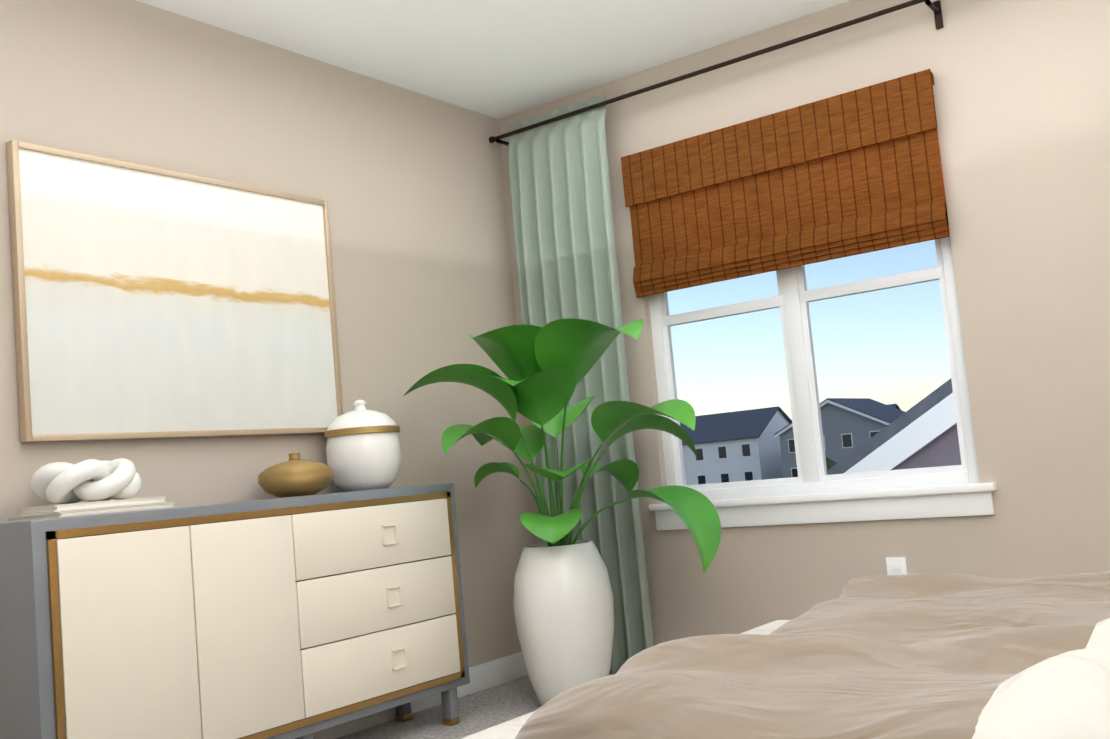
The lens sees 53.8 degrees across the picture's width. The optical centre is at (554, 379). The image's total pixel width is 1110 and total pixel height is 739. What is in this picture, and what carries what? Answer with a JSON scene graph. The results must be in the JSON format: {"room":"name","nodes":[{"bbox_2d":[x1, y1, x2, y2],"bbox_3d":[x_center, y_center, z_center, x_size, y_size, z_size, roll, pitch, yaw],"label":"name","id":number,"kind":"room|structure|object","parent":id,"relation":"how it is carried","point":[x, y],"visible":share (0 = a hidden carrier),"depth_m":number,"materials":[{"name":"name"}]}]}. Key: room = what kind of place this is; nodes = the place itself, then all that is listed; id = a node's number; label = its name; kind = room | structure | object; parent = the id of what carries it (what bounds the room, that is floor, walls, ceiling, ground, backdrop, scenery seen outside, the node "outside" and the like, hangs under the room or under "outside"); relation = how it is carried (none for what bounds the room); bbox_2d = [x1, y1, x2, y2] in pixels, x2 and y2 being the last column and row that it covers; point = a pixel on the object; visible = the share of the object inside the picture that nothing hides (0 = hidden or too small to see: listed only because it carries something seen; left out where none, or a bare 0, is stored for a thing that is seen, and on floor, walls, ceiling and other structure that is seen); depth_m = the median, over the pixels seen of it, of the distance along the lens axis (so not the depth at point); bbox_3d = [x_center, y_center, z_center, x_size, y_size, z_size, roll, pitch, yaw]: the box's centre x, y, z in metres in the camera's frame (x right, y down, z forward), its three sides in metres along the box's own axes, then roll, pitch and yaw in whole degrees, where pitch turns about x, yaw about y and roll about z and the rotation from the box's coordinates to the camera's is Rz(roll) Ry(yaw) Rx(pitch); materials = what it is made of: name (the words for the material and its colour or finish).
{"room":"bedroom","nodes":[
{"label":"bedroom","id":0,"kind":"room"},
{"bbox_2d":[0,0,534,666],"bbox_3d":[-1.503,0.008,2.998,0.120,2.400,4.670,-9,-6,36],"label":"wall","id":1,"kind":"structure","parent":0,"point":[408,186],"depth_m":3.97,"materials":[{"name":"paint"}]},
{"bbox_2d":[6,140,342,442],"bbox_3d":[-1.126,-0.236,3.427,0.035,0.830,1.140,-9,-6,36],"label":"picture","id":2,"kind":"object","parent":1,"relation":"attached to","point":[149,302],"visible":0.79,"depth_m":3.33,"materials":[{"name":"paper"}]},
{"bbox_2d":[313,652,527,738],"bbox_3d":[-0.850,1.154,3.539,0.014,0.100,2.710,-9,-6,36],"label":"baseboard","id":3,"kind":"structure","parent":1,"relation":"attached to","point":[492,673],"depth_m":4.21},
{"bbox_2d":[337,672,611,738],"bbox_3d":[0.223,0.979,1.711,3.920,0.050,4.670,-9,-6,36],"label":"floor","id":4,"kind":"structure","parent":0,"point":[482,710],"depth_m":3.84,"materials":[{"name":"carpet"}]},
{"bbox_2d":[0,483,469,738],"bbox_3d":[-0.882,0.772,3.278,0.322,0.820,1.520,-9,-6,36],"label":"sideboard","id":5,"kind":"object","parent":4,"relation":"on","point":[302,617],"visible":1,"depth_m":3.03,"materials":[{"name":"grey paint"}]},
{"bbox_2d":[4,496,173,521],"bbox_3d":[-1.231,0.341,2.899,0.252,0.032,0.345,-8,-6,32],"label":"books","id":6,"kind":"object","parent":5,"relation":"on","point":[80,509],"visible":1,"depth_m":2.81,"materials":[{"name":"white paper"}]},
{"bbox_2d":[30,458,141,504],"bbox_3d":[-1.234,0.270,2.910,0.237,0.112,0.278,-9,-6,36],"label":"knot sculpture","id":7,"kind":"object","parent":6,"relation":"on","point":[88,480],"visible":1,"depth_m":2.83,"materials":[{"name":"white ceramic"}]},
{"bbox_2d":[258,452,333,497],"bbox_3d":[-0.824,0.299,3.474,0.236,0.140,0.236,-9,-6,36],"label":"vase","id":8,"kind":"object","parent":5,"relation":"on","point":[294,475],"visible":1,"depth_m":3.39,"materials":[{"name":"gold metal"}]},
{"bbox_2d":[324,400,400,491],"bbox_3d":[-0.653,0.220,3.723,0.255,0.308,0.255,-9,-6,36],"label":"jar","id":9,"kind":"object","parent":5,"relation":"on","point":[363,449],"visible":1,"depth_m":3.62,"materials":[{"name":"ceramic"}]},
{"bbox_2d":[404,318,720,705],"bbox_3d":[0.062,0.479,3.823,1.099,1.327,0.748,-9,-6,36],"label":"potted plant","id":10,"kind":"object","parent":4,"relation":"on","point":[563,605],"visible":1,"depth_m":3.75,"materials":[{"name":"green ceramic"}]},
{"bbox_3d":[0.727,0.904,1.732,2.420,0.012,1.920,-9,-6,40],"label":"rug","id":11,"kind":"object","parent":4,"relation":"on","visible":0},
{"bbox_2d":[461,571,1109,738],"bbox_3d":[1.027,0.365,1.641,2.158,0.988,1.812,-9,-6,36],"label":"bed","id":12,"kind":"object","parent":11,"relation":"on","point":[936,655],"visible":1,"depth_m":1.53,"materials":[{"name":"beige fabric"}]},
{"bbox_2d":[136,0,849,118],"bbox_3d":[-0.965,-1.331,2.628,6.340,0.100,4.670,-9,-6,36],"label":"ceiling","id":13,"kind":"structure","parent":0,"point":[498,59],"depth_m":3.95,"materials":[{"name":"paint"}]},
{"bbox_2d":[499,0,1109,645],"bbox_3d":[1.414,-0.194,3.682,4.040,2.400,0.120,-9,-6,36],"label":"wall","id":14,"kind":"structure","parent":0,"point":[1021,90],"depth_m":3.62,"materials":[{"name":"paint"}]},
{"bbox_2d":[489,0,943,674],"bbox_3d":[1.252,-0.151,3.634,3.521,2.305,0.145,-9,-6,36],"label":"curtain","id":15,"kind":"object","parent":14,"relation":"attached to","point":[565,244],"visible":0.67,"depth_m":4.42,"materials":[{"name":"green fabric"}]},
{"bbox_2d":[648,222,996,530],"bbox_3d":[0.877,-0.211,4.039,1.315,1.470,0.130,-9,-6,36],"label":"window","id":16,"kind":"structure","parent":14,"relation":"in","point":[813,492],"depth_m":3.99,"materials":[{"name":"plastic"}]},
{"bbox_2d":[621,69,949,296],"bbox_3d":[0.798,-0.687,4.029,1.243,0.572,0.057,-9,-6,36],"label":"window blind","id":17,"kind":"object","parent":16,"relation":"attached to","point":[854,172],"visible":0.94,"depth_m":3.97,"materials":[{"name":"brown wood"}]},
{"bbox_2d":[886,557,907,574],"bbox_3d":[1.177,0.668,3.760,0.070,0.115,0.008,-9,-6,36],"label":"electrical outlet plate","id":18,"kind":"object","parent":14,"relation":"attached to","point":[896,565],"visible":0.48,"depth_m":3.76,"materials":[{"name":"white plastic"}]},
{"label":"outside","id":19,"kind":"structure","parent":0,"visible":0},
{"bbox_2d":[680,379,961,484],"bbox_3d":[46.411,6.267,128.044,311.531,8.949,266.000,-9,-6,36],"label":"neighbourhood","id":20,"kind":"structure","parent":19,"point":[931,423],"depth_m":100.12,"materials":[{"name":"grey"}]}
]}

